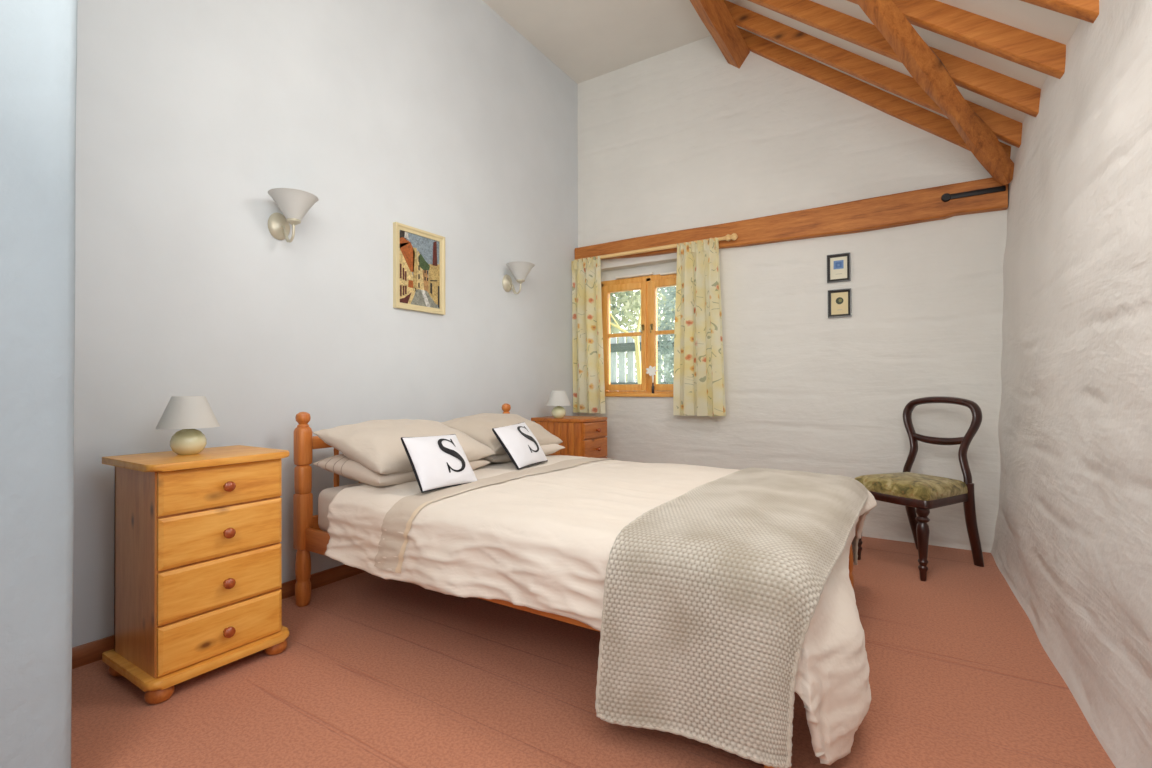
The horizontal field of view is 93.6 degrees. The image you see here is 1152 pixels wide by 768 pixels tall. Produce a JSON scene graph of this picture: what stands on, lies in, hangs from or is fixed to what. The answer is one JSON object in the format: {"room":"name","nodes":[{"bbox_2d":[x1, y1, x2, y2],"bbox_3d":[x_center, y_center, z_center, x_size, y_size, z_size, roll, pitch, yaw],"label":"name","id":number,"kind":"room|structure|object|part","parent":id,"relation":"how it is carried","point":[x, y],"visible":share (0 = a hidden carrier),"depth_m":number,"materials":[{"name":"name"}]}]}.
{"room":"bedroom","nodes":[
{"label":"bedroom","id":0,"kind":"room"},
{"bbox_2d":[0,0,77,767],"bbox_3d":[-1.824,-0.846,1.113,0.909,3.720,1.000,0,0,33],"label":"wall","id":1,"kind":"structure","parent":0,"point":[38,38],"depth_m":1.25,"materials":[{"name":"paint"}]},
{"bbox_2d":[72,0,578,647],"bbox_3d":[-1.542,-0.951,2.630,0.250,3.950,5.960,0,0,33],"label":"wall","id":2,"kind":"structure","parent":0,"point":[439,117],"depth_m":2.69,"materials":[{"name":"paint"}]},
{"bbox_2d":[72,564,365,668],"bbox_3d":[-0.944,0.991,3.289,0.020,0.070,3.630,0,0,33],"label":"baseboard","id":3,"kind":"structure","parent":2,"relation":"attached to","point":[90,652],"depth_m":2.58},
{"bbox_2d":[268,188,318,242],"bbox_3d":[-1.323,-0.768,2.519,0.235,0.213,0.210,0,0,33],"label":"wall sconce","id":4,"kind":"object","parent":2,"relation":"attached to","point":[294,204],"visible":1,"depth_m":2.49,"materials":[{"name":"white glass"}]},
{"bbox_3d":[-1.407,-0.752,2.573,0.036,0.130,0.104,0,0,33],"label":"wall plate","id":5,"kind":"part","parent":4,"relation":"part of","materials":[{"name":"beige metal"}]},
{"bbox_3d":[-1.353,-0.710,2.538,0.110,0.096,0.011,0,0,33],"label":"arm","id":6,"kind":"part","parent":4,"relation":"part of","materials":[{"name":"beige metal"}]},
{"bbox_3d":[-1.313,-0.817,2.513,0.210,0.116,0.210,0,0,33],"label":"lamp shade","id":7,"kind":"part","parent":4,"relation":"part of","materials":[{"name":"white glass"}]},
{"bbox_2d":[393,222,444,314],"bbox_3d":[-0.949,-0.691,3.297,0.026,0.496,0.384,0,0,33],"label":"painting","id":8,"kind":"object","parent":2,"relation":"attached to","point":[418,254],"visible":1,"depth_m":3.28,"materials":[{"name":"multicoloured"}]},
{"bbox_2d":[502,261,534,293],"bbox_3d":[-0.415,-0.762,3.938,0.235,0.213,0.210,0,0,33],"label":"wall sconce","id":9,"kind":"object","parent":2,"relation":"attached to","point":[520,270],"visible":1,"depth_m":3.90,"materials":[{"name":"white glass"}]},
{"bbox_3d":[-0.498,-0.746,3.992,0.036,0.130,0.104,0,0,33],"label":"wall plate","id":10,"kind":"part","parent":9,"relation":"part of","materials":[{"name":"beige metal"}]},
{"bbox_3d":[-0.445,-0.703,3.957,0.110,0.096,0.011,0,0,33],"label":"arm","id":11,"kind":"part","parent":9,"relation":"part of","materials":[{"name":"beige metal"}]},
{"bbox_3d":[-0.404,-0.810,3.932,0.210,0.116,0.210,0,0,33],"label":"lamp shade","id":12,"kind":"part","parent":9,"relation":"part of","materials":[{"name":"white glass"}]},
{"bbox_2d":[71,536,1115,767],"bbox_3d":[-0.081,1.072,1.668,3.850,0.120,5.930,0,0,33],"label":"floor","id":13,"kind":"structure","parent":0,"point":[374,671],"depth_m":1.75,"materials":[{"name":"carpet"}]},
{"bbox_2d":[102,445,289,703],"bbox_3d":[-1.370,0.638,1.982,0.427,0.762,0.458,0,0,33],"label":"dresser","id":14,"kind":"object","parent":13,"relation":"on","point":[198,537],"visible":1,"depth_m":1.85,"materials":[{"name":"brown wood"}]},
{"bbox_2d":[155,396,219,454],"bbox_3d":[-1.418,0.151,1.978,0.192,0.212,0.192,0,0,33],"label":"table lamp","id":15,"kind":"object","parent":14,"relation":"on","point":[188,414],"visible":1,"depth_m":1.93,"materials":[{"name":"white fabric"}]},
{"bbox_3d":[-1.418,0.102,1.979,0.192,0.114,0.192,0,0,33],"label":"lamp shade","id":16,"kind":"part","parent":15,"relation":"part of","materials":[{"name":"white fabric"}]},
{"bbox_3d":[-1.232,0.859,1.893,0.027,0.154,0.394,0,0,33],"label":"drawer","id":17,"kind":"part","parent":14,"relation":"part of","materials":[{"name":"brown wood"}]},
{"bbox_3d":[-1.233,0.690,1.894,0.027,0.167,0.394,0,0,33],"label":"drawer","id":18,"kind":"part","parent":14,"relation":"part of","materials":[{"name":"brown wood"}]},
{"bbox_3d":[-1.234,0.515,1.895,0.027,0.166,0.394,0,0,33],"label":"drawer","id":19,"kind":"part","parent":14,"relation":"part of","materials":[{"name":"brown wood"}]},
{"bbox_3d":[-1.234,0.354,1.897,0.027,0.141,0.394,0,0,33],"label":"drawer","id":20,"kind":"part","parent":14,"relation":"part of","materials":[{"name":"brown wood"}]},
{"bbox_3d":[-1.205,0.860,1.875,0.038,0.037,0.037,0,0,33],"label":"knob","id":21,"kind":"part","parent":14,"relation":"part of","materials":[{"name":"brown wood"}]},
{"bbox_3d":[-1.206,0.692,1.877,0.038,0.037,0.037,0,0,33],"label":"knob","id":22,"kind":"part","parent":14,"relation":"part of","materials":[{"name":"brown wood"}]},
{"bbox_3d":[-1.206,0.517,1.878,0.038,0.037,0.037,0,0,33],"label":"knob","id":23,"kind":"part","parent":14,"relation":"part of","materials":[{"name":"brown wood"}]},
{"bbox_3d":[-1.207,0.356,1.879,0.038,0.037,0.037,0,0,33],"label":"knob","id":24,"kind":"part","parent":14,"relation":"part of","materials":[{"name":"brown wood"}]},
{"bbox_2d":[531,416,606,457],"bbox_3d":[-0.030,0.647,4.255,0.522,0.766,0.407,0,0,33],"label":"dresser","id":25,"kind":"object","parent":13,"relation":"on","point":[582,436],"visible":0.36,"depth_m":4.08,"materials":[{"name":"orange wood"}]},
{"bbox_2d":[546,391,570,417],"bbox_3d":[-0.133,0.157,4.152,0.192,0.212,0.192,0,0,33],"label":"table lamp","id":26,"kind":"object","parent":25,"relation":"on","point":[558,399],"visible":0.99,"depth_m":4.10,"materials":[{"name":"white fabric"}]},
{"bbox_3d":[-0.134,0.108,4.152,0.192,0.114,0.192,0,0,33],"label":"lamp shade","id":27,"kind":"part","parent":26,"relation":"part of","materials":[{"name":"white fabric"}]},
{"bbox_3d":[0.146,0.496,4.143,0.027,0.152,0.352,0,0,33],"label":"drawer","id":28,"kind":"part","parent":25,"relation":"part of","materials":[{"name":"orange wood"}]},
{"bbox_3d":[0.145,0.351,4.144,0.027,0.122,0.352,0,0,33],"label":"drawer","id":29,"kind":"part","parent":25,"relation":"part of","materials":[{"name":"orange wood"}]},
{"bbox_2d":[293,404,853,767],"bbox_3d":[0.014,0.571,2.550,2.173,0.893,1.521,0,0,33],"label":"frame","id":30,"kind":"object","parent":13,"relation":"on","point":[307,534],"visible":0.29,"depth_m":2.48,"materials":[{"name":"brown wood"}]},
{"bbox_3d":[-1.265,0.575,2.505,0.068,0.893,0.066,0,0,33],"label":"post","id":31,"kind":"part","parent":30,"relation":"part of","materials":[{"name":"brown wood"}]},
{"bbox_3d":[-0.872,0.685,3.117,0.026,0.120,1.395,0,0,33],"label":"head rail","id":32,"kind":"part","parent":30,"relation":"part of","materials":[{"name":"brown wood"}]},
{"bbox_3d":[-0.874,0.280,3.120,0.032,0.060,1.395,0,0,33],"label":"head rail","id":33,"kind":"part","parent":30,"relation":"part of","materials":[{"name":"brown wood"}]},
{"bbox_2d":[318,483,364,531],"bbox_3d":[0.010,0.585,2.553,2.025,0.204,1.391,0,0,33],"label":"mattress","id":34,"kind":"object","parent":30,"relation":"on","point":[325,497],"visible":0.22,"depth_m":2.48,"materials":[{"name":"white fabric"}]},
{"bbox_2d":[313,454,489,486],"bbox_3d":[-0.824,0.390,2.649,0.480,0.185,0.685,0,0,33],"label":"pillow","id":35,"kind":"object","parent":34,"relation":"on","point":[340,464],"visible":0.38,"depth_m":2.38,"materials":[{"name":"white fabric"}]},
{"bbox_2d":[312,419,495,473],"bbox_3d":[-0.804,0.297,2.639,0.485,0.246,0.720,0,0,33],"label":"pillow","id":36,"kind":"object","parent":35,"relation":"on","point":[377,445],"visible":0.8,"depth_m":2.44,"materials":[{"name":"fabric"}]},
{"bbox_2d":[481,444,564,463],"bbox_3d":[-0.436,0.387,3.264,0.460,0.165,0.690,0,0,33],"label":"pillow","id":37,"kind":"object","parent":34,"relation":"on","point":[551,448],"visible":0.23,"depth_m":2.99,"materials":[{"name":"white fabric"}]},
{"bbox_2d":[440,413,562,454],"bbox_3d":[-0.429,0.297,3.248,0.470,0.245,0.710,0,0,33],"label":"pillow","id":38,"kind":"object","parent":37,"relation":"on","point":[478,427],"visible":0.56,"depth_m":3.08,"materials":[{"name":"white fabric"}]},
{"bbox_2d":[325,455,876,764],"bbox_3d":[0.215,0.695,2.405,2.003,0.550,1.647,0,0,33],"label":"duvet","id":39,"kind":"object","parent":34,"relation":"on","point":[542,536],"visible":0.68,"depth_m":1.85,"materials":[{"name":"beige fabric"}]},
{"bbox_2d":[401,434,477,492],"bbox_3d":[-0.585,0.330,2.323,0.171,0.223,0.343,0,0,33],"label":"cushion","id":40,"kind":"object","parent":39,"relation":"on","point":[437,462],"visible":0.99,"depth_m":2.26,"materials":[{"name":"white fabric"}]},
{"bbox_3d":[-0.590,0.334,2.326,0.161,0.215,0.335,0,0,33],"label":"panel","id":41,"kind":"part","parent":40,"relation":"part of","materials":[{"name":"white fabric"}]},
{"bbox_2d":[492,422,547,469],"bbox_3d":[-0.293,0.323,2.890,0.179,0.217,0.336,0,0,26],"label":"cushion","id":42,"kind":"object","parent":39,"relation":"on","point":[522,447],"visible":1,"depth_m":2.82,"materials":[{"name":"white fabric"}]},
{"bbox_3d":[-0.297,0.327,2.891,0.170,0.208,0.327,0,0,26],"label":"panel","id":43,"kind":"part","parent":42,"relation":"part of","materials":[{"name":"white fabric"}]},
{"bbox_2d":[595,467,868,767],"bbox_3d":[0.753,0.671,2.066,0.591,0.534,1.701,0,0,33],"label":"throw","id":44,"kind":"object","parent":39,"relation":"on","point":[712,593],"visible":0.98,"depth_m":1.43,"materials":[{"name":"beige fabric"}]},
{"bbox_3d":[-0.376,0.707,1.940,2.045,0.100,0.026,0,0,33],"label":"rail","id":45,"kind":"part","parent":30,"relation":"part of","materials":[{"name":"brown wood"}]},
{"bbox_3d":[-0.480,0.581,3.731,0.068,0.893,0.066,0,0,33],"label":"post","id":46,"kind":"part","parent":30,"relation":"part of","materials":[{"name":"brown wood"}]},
{"bbox_3d":[1.293,0.795,2.594,0.068,0.436,0.066,0,0,33],"label":"post","id":47,"kind":"part","parent":30,"relation":"part of","materials":[{"name":"brown wood"}]},
{"bbox_2d":[854,396,983,580],"bbox_3d":[1.936,0.546,3.062,0.571,0.948,0.449,0,0,-24],"label":"dining chair","id":48,"kind":"object","parent":13,"relation":"on","point":[922,492],"visible":0.83,"depth_m":2.96,"materials":[{"name":"brown wood"}]},
{"bbox_3d":[1.634,0.830,3.133,0.064,0.372,0.064,0,0,-24],"label":"leg","id":49,"kind":"part","parent":48,"relation":"part of","materials":[{"name":"brown wood"}]},
{"bbox_3d":[1.878,0.556,3.036,0.444,0.089,0.449,0,0,-24],"label":"seat","id":50,"kind":"part","parent":48,"relation":"part of","materials":[{"name":"green fabric"}]},
{"bbox_3d":[2.056,0.783,3.303,0.157,0.476,0.066,0,0,-24],"label":"leg","id":51,"kind":"part","parent":48,"relation":"part of","materials":[{"name":"brown wood"}]},
{"bbox_3d":[1.879,0.619,3.035,0.442,0.047,0.446,0,0,-24],"label":"seat rail","id":52,"kind":"part","parent":48,"relation":"part of","materials":[{"name":"brown wood"}]},
{"bbox_3d":[1.788,0.827,2.786,0.064,0.372,0.064,0,0,-24],"label":"leg","id":53,"kind":"part","parent":48,"relation":"part of","materials":[{"name":"brown wood"}]},
{"bbox_3d":[2.102,0.323,3.137,0.036,0.062,0.324,0,0,-24],"label":"cross rail","id":54,"kind":"part","parent":48,"relation":"part of","materials":[{"name":"brown wood"}]},
{"bbox_3d":[2.107,0.325,3.139,0.123,0.505,0.436,0,0,-24],"label":"backrest","id":55,"kind":"part","parent":48,"relation":"part of","materials":[{"name":"brown wood"}]},
{"bbox_3d":[2.197,0.780,2.985,0.157,0.476,0.066,0,0,-24],"label":"leg","id":56,"kind":"part","parent":48,"relation":"part of","materials":[{"name":"brown wood"}]},
{"bbox_2d":[482,0,1080,145],"bbox_3d":[-0.035,-1.923,1.670,3.735,1.881,5.960,0,0,33],"label":"ceiling","id":57,"kind":"structure","parent":0,"point":[586,39],"depth_m":3.89,"materials":[{"name":"paint"}]},
{"bbox_2d":[724,0,1021,147],"bbox_3d":[1.681,-1.995,3.337,1.980,1.732,0.062,0,0,33],"label":"rafter","id":58,"kind":"object","parent":57,"relation":"attached to","point":[1008,130],"visible":0.58,"depth_m":3.29,"materials":[{"name":"brown wood"}]},
{"bbox_2d":[738,27,1010,156],"bbox_3d":[1.867,-1.993,3.627,1.980,1.734,0.062,0,0,33],"label":"rafter","id":59,"kind":"object","parent":57,"relation":"attached to","point":[917,116],"visible":0.55,"depth_m":3.59,"materials":[{"name":"brown wood"}]},
{"bbox_2d":[748,0,1040,116],"bbox_3d":[1.460,-1.996,2.992,1.980,1.733,0.062,0,0,33],"label":"rafter","id":60,"kind":"object","parent":57,"relation":"attached to","point":[1016,94],"visible":0.65,"depth_m":2.84,"materials":[{"name":"brown wood"}]},
{"bbox_2d":[847,0,1065,78],"bbox_3d":[1.244,-1.999,2.655,1.980,1.734,0.062,0,0,33],"label":"rafter","id":61,"kind":"object","parent":57,"relation":"attached to","point":[1044,55],"visible":0.6,"depth_m":2.30,"materials":[{"name":"brown wood"}]},
{"bbox_2d":[1020,0,1098,22],"bbox_3d":[1.021,-2.000,2.305,1.980,1.733,0.062,0,0,33],"label":"rafter","id":62,"kind":"object","parent":57,"relation":"attached to","point":[1086,10],"visible":0.5,"depth_m":1.85,"materials":[{"name":"brown wood"}]},
{"bbox_2d":[577,36,1007,552],"bbox_3d":[1.584,-0.953,4.001,3.535,3.950,0.280,0,0,33],"label":"wall","id":63,"kind":"structure","parent":0,"point":[684,137],"depth_m":3.81,"materials":[{"name":"white paint"}]},
{"bbox_2d":[601,271,676,396],"bbox_3d":[0.601,-0.417,4.560,0.960,1.047,0.215,0,0,33],"label":"window","id":64,"kind":"structure","parent":63,"relation":"in","point":[648,285],"depth_m":4.59,"materials":[{"name":"brown wood"}]},
{"bbox_3d":[0.581,0.092,4.523,0.960,0.028,0.135,0,0,33],"label":"sill","id":65,"kind":"part","parent":64,"relation":"part of","materials":[{"name":"brown wood"}]},
{"bbox_2d":[646,366,657,392],"bbox_3d":[0.635,-0.038,4.484,0.110,0.232,0.028,0,0,33],"label":"flower vase","id":66,"kind":"object","parent":64,"relation":"on","point":[651,371],"visible":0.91,"depth_m":4.48,"materials":[{"name":"clear glass"}]},
{"bbox_2d":[690,0,749,67],"bbox_3d":[-0.183,-2.468,1.868,0.175,0.177,5.330,0,0,33],"label":"purlin","id":67,"kind":"object","parent":63,"relation":"attached to","point":[715,15],"visible":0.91,"depth_m":3.69,"materials":[{"name":"brown wood"}]},
{"bbox_2d":[575,177,1007,259],"bbox_3d":[1.271,-1.114,3.993,3.010,0.203,0.092,0,0,33],"label":"beam","id":68,"kind":"structure","parent":63,"relation":"attached to","point":[982,195],"depth_m":3.63,"materials":[{"name":"brown wood"}]},
{"bbox_2d":[575,233,737,261],"bbox_3d":[0.592,-1.073,4.351,1.420,0.060,0.075,0,0,33],"label":"pole","id":69,"kind":"object","parent":68,"relation":"attached to","point":[734,236],"visible":0.73,"depth_m":4.30,"materials":[{"name":"brown wood"}]},
{"bbox_2d":[571,256,604,413],"bbox_3d":[0.103,-0.413,4.617,0.332,1.323,0.095,0,0,33],"label":"curtain","id":70,"kind":"object","parent":69,"relation":"hanging from","point":[587,329],"visible":1,"depth_m":4.61,"materials":[{"name":"beige fabric"}]},
{"bbox_2d":[673,238,725,416],"bbox_3d":[0.929,-0.419,4.091,0.409,1.325,0.092,0,0,33],"label":"curtain","id":71,"kind":"object","parent":69,"relation":"hanging from","point":[698,382],"visible":1,"depth_m":4.08,"materials":[{"name":"beige fabric"}]},
{"bbox_2d":[827,252,850,282],"bbox_3d":[1.793,-0.792,3.690,0.145,0.190,0.018,0,0,33],"label":"framed print","id":72,"kind":"object","parent":63,"relation":"attached to","point":[838,265],"visible":1,"depth_m":3.69,"materials":[{"name":"black"}]},
{"bbox_2d":[828,288,851,317],"bbox_3d":[1.797,-0.550,3.686,0.145,0.190,0.018,0,0,33],"label":"framed print","id":73,"kind":"object","parent":63,"relation":"attached to","point":[839,300],"visible":1,"depth_m":3.69,"materials":[{"name":"black"}]},
{"bbox_2d":[991,0,1151,767],"bbox_3d":[1.234,-0.374,0.743,0.618,2.750,5.780,0,0,33],"label":"wall","id":74,"kind":"structure","parent":0,"point":[1072,542],"depth_m":1.77,"materials":[{"name":"white paint"}]},
{"bbox_2d":[855,0,1013,184],"bbox_3d":[1.199,-1.711,2.290,3.037,1.148,0.120,0,0,-33],"label":"brace","id":75,"kind":"object","parent":74,"relation":"attached to","point":[926,68],"visible":0.98,"depth_m":2.62,"materials":[{"name":"brown wood"}]},
{"label":"outside","id":76,"kind":"structure","parent":0,"visible":0},
{"bbox_3d":[4.091,1.243,11.938,22.000,0.250,15.470,0,0,33],"label":"ground","id":77,"kind":"structure","parent":76,"visible":0},
{"bbox_2d":[610,292,628,368],"bbox_3d":[-0.174,-1.306,10.698,2.671,4.906,1.726,0,0,33],"label":"shrub","id":78,"kind":"object","parent":77,"relation":"on","point":[626,293],"visible":0.02,"depth_m":10.14,"materials":[{"name":"green plant"}]},
{"bbox_2d":[610,290,640,383],"bbox_3d":[-0.048,-0.755,7.741,2.532,3.720,0.657,0,0,33],"label":"bare tree","id":79,"kind":"object","parent":77,"relation":"on","point":[637,346],"visible":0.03,"depth_m":7.29,"materials":[{"name":"yellow plant"}]},
{"bbox_2d":[610,329,673,383],"bbox_3d":[0.172,0.110,8.706,4.000,2.000,0.170,0,0,33],"label":"fence","id":80,"kind":"object","parent":77,"relation":"on","point":[621,347],"visible":0.02,"depth_m":8.27,"materials":[{"name":"white wood"}]},
{"bbox_3d":[0.139,0.044,8.654,4.000,0.130,0.046,0,0,33],"label":"rail","id":81,"kind":"part","parent":80,"relation":"part of","materials":[{"name":"green wood"}]},
{"bbox_3d":[0.136,-0.555,8.658,4.000,0.130,0.046,0,0,33],"label":"rail","id":82,"kind":"part","parent":80,"relation":"part of","materials":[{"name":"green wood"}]},
{"bbox_2d":[610,288,675,381],"bbox_3d":[1.219,-1.177,9.915,2.826,4.627,1.699,0,0,33],"label":"shrub","id":83,"kind":"object","parent":77,"relation":"on","point":[633,304],"visible":0.11,"depth_m":9.62,"materials":[{"name":"green plant"}]},
{"bbox_2d":[657,286,675,383],"bbox_3d":[1.487,-0.504,6.520,1.219,3.429,1.082,0,0,33],"label":"shrub","id":84,"kind":"object","parent":77,"relation":"on","point":[670,296],"visible":0.08,"depth_m":6.55,"materials":[{"name":"green plant"}]}
]}

